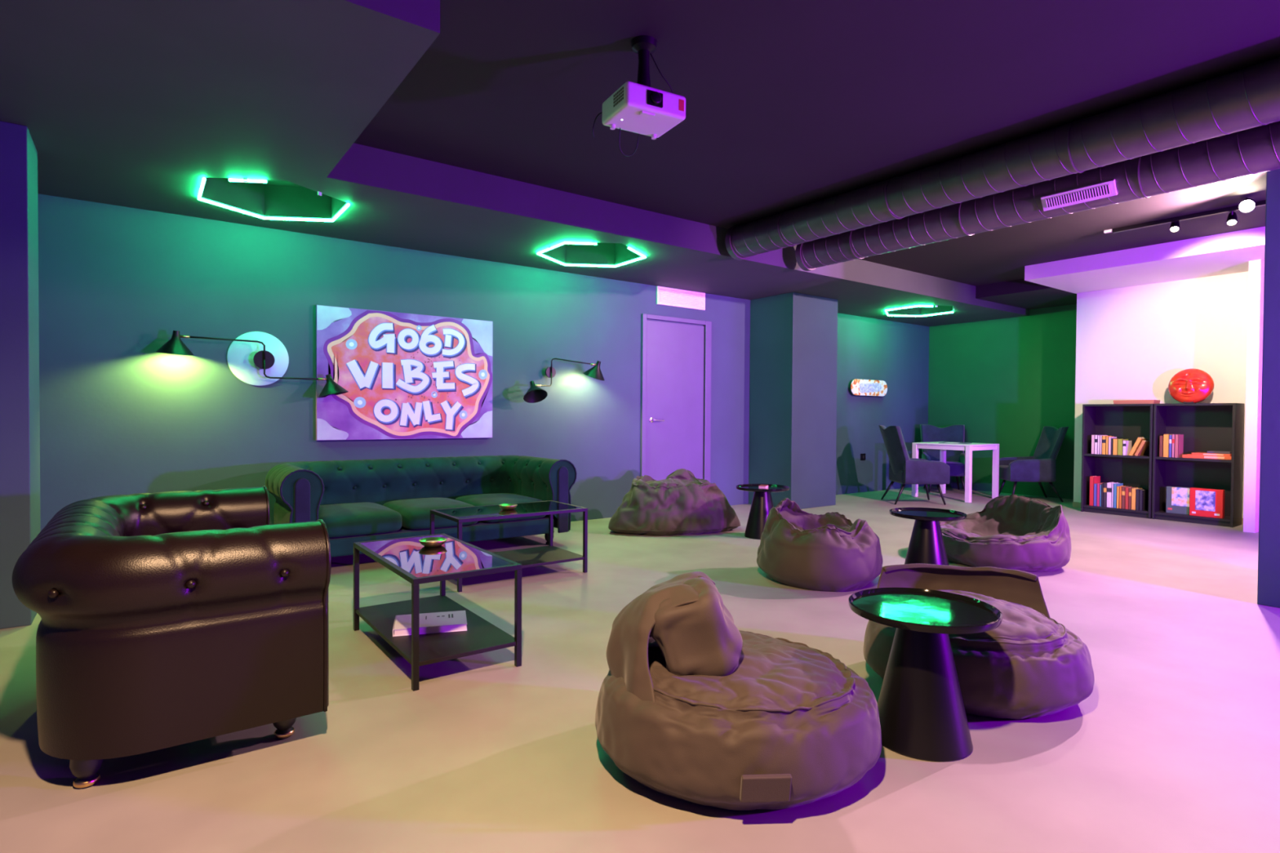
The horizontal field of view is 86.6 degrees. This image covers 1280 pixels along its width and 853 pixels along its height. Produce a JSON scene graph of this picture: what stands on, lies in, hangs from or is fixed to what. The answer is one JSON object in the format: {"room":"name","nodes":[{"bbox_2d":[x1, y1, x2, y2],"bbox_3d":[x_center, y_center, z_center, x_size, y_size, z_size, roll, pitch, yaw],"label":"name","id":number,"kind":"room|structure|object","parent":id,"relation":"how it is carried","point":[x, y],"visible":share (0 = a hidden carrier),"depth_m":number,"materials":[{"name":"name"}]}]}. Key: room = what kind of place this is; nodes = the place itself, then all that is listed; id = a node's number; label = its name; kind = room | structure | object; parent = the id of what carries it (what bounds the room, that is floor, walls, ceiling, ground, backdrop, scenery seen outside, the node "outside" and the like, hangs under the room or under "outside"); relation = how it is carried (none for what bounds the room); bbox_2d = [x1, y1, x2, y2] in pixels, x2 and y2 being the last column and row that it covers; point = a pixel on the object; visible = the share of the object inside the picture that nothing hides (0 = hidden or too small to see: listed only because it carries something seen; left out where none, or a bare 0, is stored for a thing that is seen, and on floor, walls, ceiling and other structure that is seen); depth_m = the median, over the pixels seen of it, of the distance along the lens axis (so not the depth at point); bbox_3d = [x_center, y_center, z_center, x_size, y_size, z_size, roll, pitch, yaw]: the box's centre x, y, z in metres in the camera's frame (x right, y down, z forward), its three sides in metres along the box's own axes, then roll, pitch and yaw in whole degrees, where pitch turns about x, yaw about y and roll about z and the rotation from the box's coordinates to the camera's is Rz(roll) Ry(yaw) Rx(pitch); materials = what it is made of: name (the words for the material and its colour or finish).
{"room":"lounge","nodes":[
{"label":"lounge","id":0,"kind":"room"},
{"bbox_2d":[0,120,40,629],"bbox_3d":[-3.552,-0.230,2.878,1.480,2.320,0.390,0,1,-36],"label":"wall column","id":1,"kind":"structure","parent":0,"point":[20,415],"depth_m":3.13,"materials":[{"name":"paint"}]},
{"bbox_2d":[37,193,928,530],"bbox_3d":[-0.394,-0.461,6.618,11.600,2.700,0.150,0,1,-36],"label":"wall","id":2,"kind":"structure","parent":0,"point":[119,415],"depth_m":4.99,"materials":[{"name":"paint"}]},
{"bbox_2d":[155,330,348,397],"bbox_3d":[-2.657,-0.420,4.731,1.168,0.424,0.221,0,1,-34],"label":"wall lamp","id":3,"kind":"object","parent":2,"relation":"attached to","point":[263,359],"visible":1,"depth_m":4.78,"materials":[{"name":"black metal"}]},
{"bbox_2d":[226,331,288,386],"bbox_3d":[-2.706,-0.481,4.820,0.384,0.384,0.012,0,1,-36],"label":"disc","id":4,"kind":"object","parent":2,"relation":"attached to","point":[240,355],"visible":0.98,"depth_m":4.80,"materials":[{"name":"white"}]},
{"bbox_2d":[315,304,493,439],"bbox_3d":[-1.836,-0.401,5.440,1.390,1.000,0.040,0,1,-36],"label":"painting","id":5,"kind":"object","parent":2,"relation":"attached to","point":[404,375],"visible":0.99,"depth_m":5.38},
{"bbox_2d":[523,357,604,403],"bbox_3d":[-0.700,-0.413,6.084,0.824,0.415,0.350,0,1,-36],"label":"wall lamp","id":6,"kind":"object","parent":2,"relation":"attached to","point":[535,393],"visible":1,"depth_m":6.13,"materials":[{"name":"black metal"}]},
{"bbox_2d":[640,313,711,482],"bbox_3d":[0.399,-0.123,7.074,0.925,2.020,0.064,0,1,-36],"label":"door","id":7,"kind":"structure","parent":2,"relation":"in","point":[676,357],"depth_m":7.07,"materials":[{"name":"paint"}]},
{"bbox_2d":[656,285,705,310],"bbox_3d":[0.432,-1.338,7.099,0.650,0.184,0.022,0,1,-36],"label":"air vent","id":8,"kind":"object","parent":2,"relation":"in","point":[668,296],"visible":1,"depth_m":7.08,"materials":[{"name":"white plastic"}]},
{"bbox_2d":[850,378,887,395],"bbox_3d":[3.015,-0.512,8.987,0.790,0.210,0.064,0,1,-36],"label":"sign","id":9,"kind":"object","parent":2,"relation":"attached to","point":[858,387],"visible":1,"depth_m":8.95,"materials":[{"name":"plastic"}]},
{"bbox_2d":[0,0,1029,326],"bbox_3d":[0.595,-1.525,5.262,11.300,0.245,3.170,0,1,-36],"label":"ceiling","id":10,"kind":"structure","parent":0,"point":[132,104],"depth_m":3.47,"materials":[{"name":"paint"}]},
{"bbox_2d":[197,177,350,222],"bbox_3d":[-2.278,-1.394,4.226,0.779,0.020,0.841,0,1,-36],"label":"ring","id":11,"kind":"object","parent":10,"relation":"attached to","point":[244,180],"visible":1,"depth_m":4.33,"materials":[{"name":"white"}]},
{"bbox_2d":[536,241,646,266],"bbox_3d":[-0.410,-1.404,5.585,0.779,0.020,0.841,0,1,-36],"label":"ring","id":12,"kind":"object","parent":10,"relation":"attached to","point":[564,242],"visible":1,"depth_m":5.60,"materials":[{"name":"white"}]},
{"bbox_2d":[884,305,954,316],"bbox_3d":[3.421,-1.425,8.427,0.779,0.020,0.791,0,1,-36],"label":"ceiling light","id":13,"kind":"object","parent":10,"relation":"attached to","point":[900,308],"visible":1,"depth_m":8.47,"materials":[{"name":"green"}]},
{"bbox_2d":[0,485,1279,852],"bbox_3d":[3.164,1.038,2.034,11.900,0.100,11.900,0,1,-36],"label":"floor","id":14,"kind":"structure","parent":0,"point":[1174,747],"depth_m":2.08,"materials":[{"name":"plastic"}]},
{"bbox_2d":[12,485,331,788],"bbox_3d":[-1.624,0.614,2.369,0.738,0.674,1.423,0,1,-36],"label":"leather sofa","id":15,"kind":"object","parent":14,"relation":"on","point":[170,619],"visible":1,"depth_m":1.84,"materials":[{"name":"brown"}]},
{"bbox_2d":[265,455,577,557],"bbox_3d":[-1.587,0.578,5.024,2.057,0.660,0.929,0,1,-36],"label":"velvet sofa","id":16,"kind":"object","parent":14,"relation":"on","point":[357,500],"visible":0.87,"depth_m":4.99,"materials":[{"name":"green fabric"}]},
{"bbox_2d":[318,502,402,537],"bbox_3d":[-1.971,0.624,4.622,0.539,0.167,0.700,0,1,-36],"label":"seat cushion","id":17,"kind":"object","parent":16,"relation":"on","point":[341,519],"depth_m":4.40,"materials":[{"name":"green fabric"}]},
{"bbox_2d":[382,497,477,529],"bbox_3d":[-1.530,0.623,4.946,0.539,0.166,0.700,0,1,-36],"label":"seat cushion","id":18,"kind":"object","parent":16,"relation":"on","point":[415,513],"depth_m":4.71,"materials":[{"name":"green fabric"}]},
{"bbox_2d":[454,493,546,523],"bbox_3d":[-1.089,0.619,5.269,0.539,0.168,0.700,0,1,-36],"label":"seat cushion","id":19,"kind":"object","parent":16,"relation":"on","point":[473,499],"depth_m":5.12,"materials":[{"name":"green fabric"}]},
{"bbox_2d":[353,533,521,691],"bbox_3d":[-0.897,0.744,2.918,0.430,0.405,0.860,0,1,-36],"label":"coffee table","id":20,"kind":"object","parent":14,"relation":"on","point":[416,563],"visible":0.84,"depth_m":2.75,"materials":[{"name":"black metal"}]},
{"bbox_2d":[392,610,466,636],"bbox_3d":[-0.887,0.833,2.878,0.292,0.030,0.200,0,1,-16],"label":"book","id":21,"kind":"object","parent":20,"relation":"on","point":[447,621],"visible":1,"depth_m":2.83,"materials":[{"name":"white paper"}]},
{"bbox_2d":[418,537,447,546],"bbox_3d":[-0.936,0.525,3.071,0.124,0.028,0.124,0,1,-36],"label":"ashtray","id":22,"kind":"object","parent":20,"relation":"on","point":[430,541],"visible":1,"depth_m":3.06,"materials":[{"name":"gold metal"}]},
{"bbox_2d":[355,595,515,666],"bbox_3d":[-0.898,0.855,2.920,0.422,0.016,0.852,0,1,-36],"label":"shelf","id":23,"kind":"object","parent":20,"relation":"attached to","point":[481,636],"depth_m":2.76,"materials":[{"name":"black wood"}]},
{"bbox_2d":[430,500,587,591],"bbox_3d":[-0.814,0.720,4.250,0.850,0.410,0.470,0,1,-36],"label":"coffee table","id":24,"kind":"object","parent":14,"relation":"on","point":[550,554],"visible":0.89,"depth_m":4.25,"materials":[{"name":"black metal"}]},
{"bbox_2d":[498,503,517,510],"bbox_3d":[-0.822,0.502,4.234,0.116,0.028,0.116,0,1,-36],"label":"ashtray","id":25,"kind":"object","parent":24,"relation":"on","point":[504,506],"visible":1,"depth_m":4.20,"materials":[{"name":"glass"}]},
{"bbox_2d":[493,545,584,568],"bbox_3d":[-0.815,0.833,4.252,0.842,0.016,0.462,0,1,-36],"label":"shelf","id":26,"kind":"object","parent":24,"relation":"attached to","point":[550,554],"depth_m":4.32,"materials":[{"name":"black wood"}]},
{"bbox_2d":[608,468,740,536],"bbox_3d":[0.284,0.645,5.956,1.185,0.519,0.716,0,1,-11],"label":"beanbag","id":27,"kind":"object","parent":14,"relation":"on","point":[682,503],"visible":1,"depth_m":5.70,"materials":[{"name":"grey fabric"}]},
{"bbox_2d":[595,571,881,810],"bbox_3d":[0.278,0.707,1.984,0.816,0.526,0.761,0,1,6],"label":"beanbag","id":28,"kind":"object","parent":14,"relation":"on","point":[693,706],"visible":1,"depth_m":1.76,"materials":[{"name":"grey fabric"}]},
{"bbox_2d":[735,484,789,539],"bbox_3d":[1.015,0.706,5.636,0.438,0.418,0.438,0,1,-36],"label":"side table","id":29,"kind":"object","parent":14,"relation":"on","point":[762,504],"visible":0.87,"depth_m":5.56,"materials":[{"name":"black metal"}]},
{"bbox_2d":[735,484,789,492],"bbox_3d":[1.016,0.509,5.633,0.438,0.025,0.438,0,1,-36],"label":"tabletop","id":30,"kind":"object","parent":29,"relation":"on","point":[747,487],"depth_m":5.58,"materials":[{"name":"black"}]},
{"bbox_2d":[756,497,882,591],"bbox_3d":[1.109,0.703,4.175,0.755,0.472,0.758,0,1,-31],"label":"beanbag","id":31,"kind":"object","parent":14,"relation":"on","point":[797,548],"visible":1,"depth_m":3.91,"materials":[{"name":"grey fabric"}]},
{"bbox_2d":[879,425,950,505],"bbox_3d":[3.193,0.443,7.984,0.660,0.905,0.578,0,1,1],"label":"velvet armchair","id":32,"kind":"object","parent":14,"relation":"on","point":[904,469],"visible":1,"depth_m":7.73,"materials":[{"name":"fabric"}]},
{"bbox_2d":[848,587,1002,762],"bbox_3d":[0.875,0.762,2.110,0.438,0.418,0.438,0,1,-36],"label":"side table","id":33,"kind":"object","parent":14,"relation":"on","point":[922,716],"visible":0.94,"depth_m":2.03,"materials":[{"name":"black metal"}]},
{"bbox_2d":[848,587,1002,634],"bbox_3d":[0.876,0.566,2.107,0.438,0.025,0.438,0,1,-36],"label":"tabletop","id":34,"kind":"object","parent":33,"relation":"on","point":[917,610],"depth_m":2.08,"materials":[{"name":"black"}]},
{"bbox_2d":[888,506,966,565],"bbox_3d":[1.764,0.735,4.176,0.438,0.418,0.438,0,1,-36],"label":"side table","id":35,"kind":"object","parent":14,"relation":"on","point":[926,544],"visible":0.82,"depth_m":4.11,"materials":[{"name":"black metal"}]},
{"bbox_2d":[888,506,966,521],"bbox_3d":[1.765,0.538,4.173,0.438,0.025,0.438,0,1,-36],"label":"tabletop","id":36,"kind":"object","parent":35,"relation":"on","point":[926,514],"depth_m":4.15,"materials":[{"name":"black"}]},
{"bbox_2d":[920,424,965,493],"bbox_3d":[4.133,0.429,9.219,0.578,0.905,0.660,1,1,17],"label":"velvet armchair","id":37,"kind":"object","parent":14,"relation":"on","point":[955,460],"visible":0.55,"depth_m":9.39,"materials":[{"name":"fabric"}]},
{"bbox_2d":[911,441,999,502],"bbox_3d":[3.926,0.548,8.464,0.700,0.680,0.740,0,1,-36],"label":"square table","id":38,"kind":"object","parent":14,"relation":"on","point":[969,447],"visible":0.86,"depth_m":8.34,"materials":[{"name":"white paint"}]},
{"bbox_2d":[862,563,1094,719],"bbox_3d":[1.236,0.770,2.530,0.766,0.393,0.723,1,1,20],"label":"beanbag","id":39,"kind":"object","parent":14,"relation":"on","point":[1030,665],"visible":0.7,"depth_m":2.27,"materials":[{"name":"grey fabric"}]},
{"bbox_2d":[939,494,1071,571],"bbox_3d":[2.463,0.718,4.763,0.840,0.440,0.979,0,1,-26],"label":"beanbag","id":40,"kind":"object","parent":14,"relation":"on","point":[1012,531],"visible":0.83,"depth_m":4.51,"materials":[{"name":"grey fabric"}]},
{"bbox_2d":[998,426,1068,502],"bbox_3d":[4.813,0.448,8.354,0.660,0.905,0.578,1,1,9],"label":"velvet armchair","id":41,"kind":"object","parent":14,"relation":"on","point":[1040,468],"visible":0.99,"depth_m":8.13,"materials":[{"name":"fabric"}]},
{"bbox_2d":[1080,404,1154,519],"bbox_3d":[5.039,0.342,7.115,0.300,1.150,0.625,0,1,-36],"label":"bookcase","id":42,"kind":"object","parent":14,"relation":"on","point":[1131,422],"visible":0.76,"depth_m":7.21,"materials":[{"name":"black laminate"}]},
{"bbox_2d":[1091,435,1094,453],"bbox_3d":[4.880,0.191,7.271,0.150,0.200,0.030,0,1,-36],"label":"book","id":43,"kind":"object","parent":42,"relation":"on","point":[1092,436],"visible":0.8,"depth_m":7.23,"materials":[{"name":"beige paper"}]},
{"bbox_2d":[1088,475,1100,506],"bbox_3d":[4.882,0.688,7.289,0.170,0.310,0.040,0,1,-36],"label":"book","id":44,"kind":"object","parent":42,"relation":"on","point":[1093,479],"visible":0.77,"depth_m":7.24,"materials":[{"name":"red paper"}]},
{"bbox_2d":[1093,483,1097,506],"bbox_3d":[4.902,0.726,7.261,0.170,0.235,0.028,0,1,-36],"label":"book","id":45,"kind":"object","parent":42,"relation":"on","point":[1095,484],"visible":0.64,"depth_m":7.21,"materials":[{"name":"blue paper"}]},
{"bbox_2d":[1094,435,1100,453],"bbox_3d":[4.897,0.192,7.247,0.151,0.200,0.026,0,1,-36],"label":"book","id":46,"kind":"object","parent":42,"relation":"on","point":[1095,436],"visible":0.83,"depth_m":7.20,"materials":[{"name":"white paper"}]},
{"bbox_2d":[1096,482,1103,506],"bbox_3d":[4.919,0.724,7.238,0.170,0.240,0.026,0,1,-36],"label":"book","id":47,"kind":"object","parent":42,"relation":"on","point":[1098,484],"visible":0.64,"depth_m":7.19,"materials":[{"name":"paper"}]},
{"bbox_2d":[1101,483,1103,506],"bbox_3d":[4.942,0.722,7.207,0.170,0.245,0.018,0,1,-36],"label":"book","id":48,"kind":"object","parent":42,"relation":"on","point":[1102,484],"visible":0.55,"depth_m":7.16,"materials":[{"name":"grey paper"}]},
{"bbox_2d":[1102,435,1108,454],"bbox_3d":[4.940,0.196,7.188,0.151,0.195,0.034,0,1,-36],"label":"book","id":49,"kind":"object","parent":42,"relation":"on","point":[1104,437],"visible":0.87,"depth_m":7.14,"materials":[{"name":"orange paper"}]},
{"bbox_2d":[1103,482,1106,506],"bbox_3d":[4.956,0.720,7.188,0.171,0.250,0.028,0,1,-36],"label":"book","id":50,"kind":"object","parent":42,"relation":"on","point":[1105,483],"visible":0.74,"depth_m":7.14,"materials":[{"name":"grey paper"}]},
{"bbox_2d":[1105,435,1114,454],"bbox_3d":[4.957,0.199,7.165,0.150,0.190,0.022,0,1,-36],"label":"book","id":51,"kind":"object","parent":42,"relation":"on","point":[1107,437],"visible":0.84,"depth_m":7.12,"materials":[{"name":"orange paper"}]},
{"bbox_2d":[1106,482,1118,507],"bbox_3d":[4.978,0.718,7.157,0.171,0.255,0.045,0,1,-36],"label":"book","id":52,"kind":"object","parent":42,"relation":"on","point":[1108,504],"visible":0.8,"depth_m":7.11,"materials":[{"name":"white paper"}]},
{"bbox_2d":[1108,436,1116,454],"bbox_3d":[4.972,0.202,7.145,0.150,0.185,0.024,0,1,-36],"label":"book","id":53,"kind":"object","parent":42,"relation":"on","point":[1109,437],"visible":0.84,"depth_m":7.10,"materials":[{"name":"beige paper"}]},
{"bbox_2d":[1112,439,1117,454],"bbox_3d":[5.001,0.212,7.106,0.150,0.165,0.040,0,1,-36],"label":"book","id":54,"kind":"object","parent":42,"relation":"on","point":[1114,441],"visible":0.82,"depth_m":7.06,"materials":[{"name":"orange paper"}]},
{"bbox_2d":[1113,483,1123,507],"bbox_3d":[5.010,0.722,7.115,0.170,0.250,0.028,0,1,-36],"label":"book","id":55,"kind":"object","parent":42,"relation":"on","point":[1115,485],"visible":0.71,"depth_m":7.07,"materials":[{"name":"teal paper"}]},
{"bbox_2d":[1116,485,1123,508],"bbox_3d":[5.025,0.735,7.094,0.170,0.225,0.022,0,1,-36],"label":"book","id":56,"kind":"object","parent":42,"relation":"on","point":[1117,487],"visible":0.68,"depth_m":7.04,"materials":[{"name":"orange paper"}]},
{"bbox_2d":[1119,485,1125,508],"bbox_3d":[5.038,0.735,7.076,0.170,0.225,0.020,0,1,-36],"label":"book","id":57,"kind":"object","parent":42,"relation":"on","point":[1120,487],"visible":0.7,"depth_m":7.03,"materials":[{"name":"orange paper"}]},
{"bbox_2d":[1117,439,1128,455],"bbox_3d":[5.027,0.213,7.070,0.150,0.165,0.045,0,1,-36],"label":"book","id":58,"kind":"object","parent":42,"relation":"on","point":[1120,442],"visible":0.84,"depth_m":7.03,"materials":[{"name":"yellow paper"}]},
{"bbox_2d":[1121,485,1129,508],"bbox_3d":[5.053,0.736,7.055,0.171,0.225,0.030,0,1,-36],"label":"book","id":59,"kind":"object","parent":42,"relation":"on","point":[1123,488],"visible":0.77,"depth_m":7.01,"materials":[{"name":"brown paper"}]},
{"bbox_2d":[1122,440,1131,455],"bbox_3d":[5.050,0.221,7.039,0.151,0.150,0.030,0,1,-36],"label":"book","id":60,"kind":"object","parent":42,"relation":"on","point":[1126,445],"visible":0.96,"depth_m":7.01,"materials":[{"name":"white paper"}]},
{"bbox_2d":[1124,486,1131,509],"bbox_3d":[5.072,0.739,7.030,0.170,0.220,0.030,0,1,-36],"label":"book","id":61,"kind":"object","parent":42,"relation":"on","point":[1126,491],"visible":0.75,"depth_m":6.98,"materials":[{"name":"red paper"}]},
{"bbox_2d":[1128,487,1137,509],"bbox_3d":[5.088,0.739,7.008,0.171,0.220,0.022,0,1,-36],"label":"book","id":62,"kind":"object","parent":42,"relation":"on","point":[1130,488],"visible":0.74,"depth_m":6.96,"materials":[{"name":"brown paper"}]},
{"bbox_2d":[1131,487,1141,510],"bbox_3d":[5.107,0.742,6.983,0.170,0.215,0.038,0,1,-36],"label":"book","id":63,"kind":"object","parent":42,"relation":"on","point":[1133,490],"visible":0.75,"depth_m":6.93,"materials":[{"name":"orange paper"}]},
{"bbox_2d":[1113,400,1159,404],"bbox_3d":[5.109,-0.251,6.989,0.174,0.040,0.354,0,1,-36],"label":"flat box","id":64,"kind":"object","parent":42,"relation":"on","point":[1115,402],"visible":0.88,"depth_m":6.92,"materials":[{"name":"brown"}]},
{"bbox_2d":[1128,436,1146,455],"bbox_3d":[5.105,0.206,6.965,0.150,0.197,0.114,0,1,-36],"label":"book","id":65,"kind":"object","parent":42,"relation":"on","point":[1139,440],"visible":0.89,"depth_m":6.92,"materials":[{"name":"orange paper"}]},
{"bbox_2d":[1135,488,1144,510],"bbox_3d":[5.127,0.745,6.955,0.170,0.210,0.028,0,1,-36],"label":"book","id":66,"kind":"object","parent":42,"relation":"on","point":[1137,499],"visible":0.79,"depth_m":6.90,"materials":[{"name":"grey paper"}]},
{"bbox_2d":[1133,440,1149,455],"bbox_3d":[5.129,0.221,6.931,0.150,0.168,0.097,0,1,-36],"label":"book","id":67,"kind":"object","parent":42,"relation":"on","point":[1144,444],"visible":0.89,"depth_m":6.90,"materials":[{"name":"brown paper"}]},
{"bbox_2d":[1138,488,1148,510],"bbox_3d":[5.144,0.748,6.933,0.170,0.205,0.026,0,1,-36],"label":"book","id":68,"kind":"object","parent":42,"relation":"on","point":[1144,494],"visible":0.98,"depth_m":6.90,"materials":[{"name":"grey paper"}]},
{"bbox_2d":[1151,403,1244,527],"bbox_3d":[5.414,0.353,6.603,0.300,1.150,0.625,0,1,-36],"label":"bookcase","id":69,"kind":"object","parent":14,"relation":"on","point":[1205,427],"visible":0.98,"depth_m":6.65,"materials":[{"name":"black laminate"}]},
{"bbox_2d":[1159,435,1163,457],"bbox_3d":[5.235,0.197,6.787,0.150,0.210,0.030,0,1,-36],"label":"book","id":70,"kind":"object","parent":69,"relation":"on","point":[1161,437],"visible":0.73,"depth_m":6.74,"materials":[{"name":"brown paper"}]},
{"bbox_2d":[1163,434,1172,457],"bbox_3d":[5.258,0.190,6.756,0.150,0.225,0.045,0,1,-36],"label":"book","id":71,"kind":"object","parent":69,"relation":"on","point":[1166,437],"visible":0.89,"depth_m":6.71,"materials":[{"name":"orange paper"}]},
{"bbox_2d":[1168,435,1172,457],"bbox_3d":[5.278,0.193,6.727,0.151,0.220,0.022,0,1,-36],"label":"book","id":72,"kind":"object","parent":69,"relation":"on","point":[1170,436],"visible":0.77,"depth_m":6.68,"materials":[{"name":"blue paper"}]},
{"bbox_2d":[1171,434,1174,457],"bbox_3d":[5.292,0.191,6.708,0.151,0.225,0.022,0,1,-36],"label":"book","id":73,"kind":"object","parent":69,"relation":"on","point":[1173,435],"visible":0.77,"depth_m":6.66,"materials":[{"name":"red paper"}]},
{"bbox_2d":[1165,486,1191,515],"bbox_3d":[5.307,0.726,6.665,0.062,0.260,0.220,0,1,-36],"label":"board game box","id":74,"kind":"object","parent":69,"relation":"on","point":[1177,501],"visible":0.86,"depth_m":6.66,"materials":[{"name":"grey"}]},
{"bbox_2d":[1171,487,1190,506],"bbox_3d":[5.297,0.689,6.629,0.002,0.179,0.175,0,1,-36],"label":"picture","id":75,"kind":"object","parent":74,"relation":"attached to","point":[1180,495],"depth_m":6.64},
{"bbox_2d":[1174,434,1183,457],"bbox_3d":[5.308,0.191,6.687,0.150,0.225,0.028,0,1,-36],"label":"book","id":76,"kind":"object","parent":69,"relation":"on","point":[1179,438],"visible":0.95,"depth_m":6.65,"materials":[{"name":"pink paper"}]},
{"bbox_2d":[1168,368,1214,403],"bbox_3d":[5.371,-0.392,6.639,0.154,0.351,0.358,0,1,-36],"label":"mask","id":77,"kind":"object","parent":69,"relation":"on","point":[1187,385],"visible":1,"depth_m":6.60,"materials":[{"name":"red ceramic"}]},
{"bbox_2d":[1189,487,1224,518],"bbox_3d":[5.407,0.727,6.478,0.062,0.265,0.250,0,1,-36],"label":"board game box","id":78,"kind":"object","parent":69,"relation":"on","point":[1203,502],"visible":1,"depth_m":6.45,"materials":[{"name":"red"}]},
{"bbox_2d":[1195,490,1215,511],"bbox_3d":[5.380,0.708,6.464,0.002,0.188,0.150,0,1,-36],"label":"picture","id":79,"kind":"object","parent":78,"relation":"on","point":[1205,500],"depth_m":6.46},
{"bbox_2d":[1182,453,1231,459],"bbox_3d":[5.464,0.291,6.517,0.201,0.033,0.370,0,1,-36],"label":"board game box","id":80,"kind":"object","parent":69,"relation":"on","point":[1185,455],"visible":0.76,"depth_m":6.46,"materials":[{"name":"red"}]},
{"bbox_2d":[1191,452,1231,456],"bbox_3d":[5.486,0.265,6.495,0.191,0.020,0.290,0,1,-36],"label":"board game box","id":81,"kind":"object","parent":80,"relation":"on","point":[1193,453],"visible":0.77,"depth_m":6.45,"materials":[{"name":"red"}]},
{"bbox_2d":[1207,450,1231,453],"bbox_3d":[5.520,0.246,6.458,0.140,0.020,0.170,0,1,-36],"label":"box","id":82,"kind":"object","parent":81,"relation":"on","point":[1208,451],"visible":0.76,"depth_m":6.41,"materials":[{"name":"grey"}]},
{"bbox_2d":[748,292,837,509],"bbox_3d":[1.734,-0.274,7.700,0.750,2.320,0.630,0,1,-36],"label":"wall column","id":83,"kind":"structure","parent":0,"point":[793,335],"depth_m":7.44,"materials":[{"name":"paint"}]},
{"bbox_2d":[354,0,1279,285],"bbox_3d":[3.182,-1.617,1.991,11.900,0.120,11.900,0,1,-36],"label":"ceiling","id":84,"kind":"structure","parent":0,"point":[790,104],"depth_m":3.23,"materials":[{"name":"paint"}]},
{"bbox_2d":[591,35,685,155],"bbox_3d":[0.007,-1.380,2.824,0.338,0.422,0.285,0,1,-29],"label":"projector","id":85,"kind":"object","parent":84,"relation":"attached to","point":[639,108],"visible":1,"depth_m":2.77,"materials":[{"name":"white plastic"}]},
{"bbox_2d":[613,86,623,106],"bbox_3d":[-0.085,-1.315,2.710,0.003,0.048,0.085,0,1,-29],"label":"vent","id":86,"kind":"object","parent":85,"relation":"attached to","point":[618,92],"depth_m":2.70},
{"bbox_2d":[724,57,1279,260],"bbox_3d":[2.875,-1.438,2.714,0.280,0.280,7.022,0,1,-36],"label":"ventilation duct","id":87,"kind":"object","parent":84,"relation":"hanging from","point":[1249,97],"visible":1,"depth_m":3.57,"materials":[{"name":"metal"}]},
{"bbox_2d":[795,120,1279,271],"bbox_3d":[3.512,-1.442,3.144,0.281,0.276,6.962,0,1,-36],"label":"ventilation duct","id":88,"kind":"object","parent":84,"relation":"hanging from","point":[1255,150],"visible":0.81,"depth_m":4.17,"materials":[{"name":"black metal"}]},
{"bbox_2d":[1040,178,1117,211],"bbox_3d":[2.661,-1.402,4.126,0.064,0.088,0.400,0,1,-36],"label":"grille","id":89,"kind":"object","parent":88,"relation":"attached to","point":[1098,190],"depth_m":4.11,"materials":[{"name":"white"}]},
{"bbox_2d":[1103,200,1266,233],"bbox_3d":[4.483,-1.577,4.697,0.034,0.030,2.220,0,1,-36],"label":"track","id":90,"kind":"object","parent":84,"relation":"attached to","point":[1260,203],"visible":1,"depth_m":5.17,"materials":[{"name":"black metal"}]},
{"bbox_2d":[1169,221,1179,232],"bbox_3d":[4.126,-1.549,5.232,0.103,0.109,0.064,0,1,-36],"label":"spotlight","id":91,"kind":"object","parent":90,"relation":"attached to","point":[1175,226],"visible":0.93,"depth_m":5.22,"materials":[{"name":"black metal"}]},
{"bbox_2d":[1226,210,1237,226],"bbox_3d":[4.327,-1.522,4.958,0.103,0.117,0.064,0,1,-36],"label":"spotlight","id":92,"kind":"object","parent":90,"relation":"attached to","point":[1232,220],"visible":1,"depth_m":4.95,"materials":[{"name":"black metal"}]},
{"bbox_2d":[1238,197,1256,213],"bbox_3d":[4.217,-1.533,4.710,0.122,0.110,0.093,0,1,-36],"label":"spotlight","id":93,"kind":"object","parent":90,"relation":"attached to","point":[1247,205],"visible":1,"depth_m":4.69,"materials":[{"name":"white metal"}]},
{"bbox_2d":[927,304,1076,499],"bbox_3d":[4.946,-0.465,9.018,0.150,2.700,2.300,0,1,-36],"label":"wall","id":94,"kind":"structure","parent":0,"point":[1006,380],"depth_m":8.98,"materials":[{"name":"green paint"}]},
{"bbox_2d":[975,278,1076,309],"bbox_3d":[4.734,-1.583,8.032,1.350,0.165,0.840,0,1,-36],"label":"ceiling","id":95,"kind":"structure","parent":0,"point":[1020,293],"depth_m":7.84,"materials":[{"name":"paint"}]},
{"bbox_2d":[1073,271,1248,518],"bbox_3d":[7.961,-0.215,4.109,0.800,2.400,9.310,0,1,-36],"label":"wall","id":96,"kind":"structure","parent":0,"point":[1131,341],"depth_m":7.00,"materials":[{"name":"white paint"}]},
{"bbox_2d":[1024,226,1265,293],"bbox_3d":[7.480,-1.490,3.741,2.000,0.155,9.330,0,1,-36],"label":"ceiling beam","id":97,"kind":"structure","parent":96,"relation":"attached to","point":[1231,252],"depth_m":6.28,"materials":[{"name":"white paint"}]},
{"bbox_2d":[1072,502,1243,524],"bbox_3d":[5.338,0.891,7.002,0.025,0.060,1.580,0,1,-36],"label":"baseboard","id":98,"kind":"structure","parent":96,"relation":"attached to","point":[1075,504],"depth_m":7.59,"materials":[{"name":"beige wood"}]},
{"bbox_2d":[1243,259,1264,533],"bbox_3d":[5.625,-0.264,6.159,0.560,2.400,0.080,0,1,-36],"label":"trim","id":99,"kind":"structure","parent":96,"relation":"attached to","point":[1256,268],"depth_m":5.99,"materials":[{"name":"white paint"}]},
{"bbox_2d":[1257,168,1279,608],"bbox_3d":[3.817,-0.305,3.552,0.640,2.545,0.720,0,1,-36],"label":"wall column","id":100,"kind":"structure","parent":0,"point":[1268,551],"depth_m":3.62,"materials":[{"name":"paint"}]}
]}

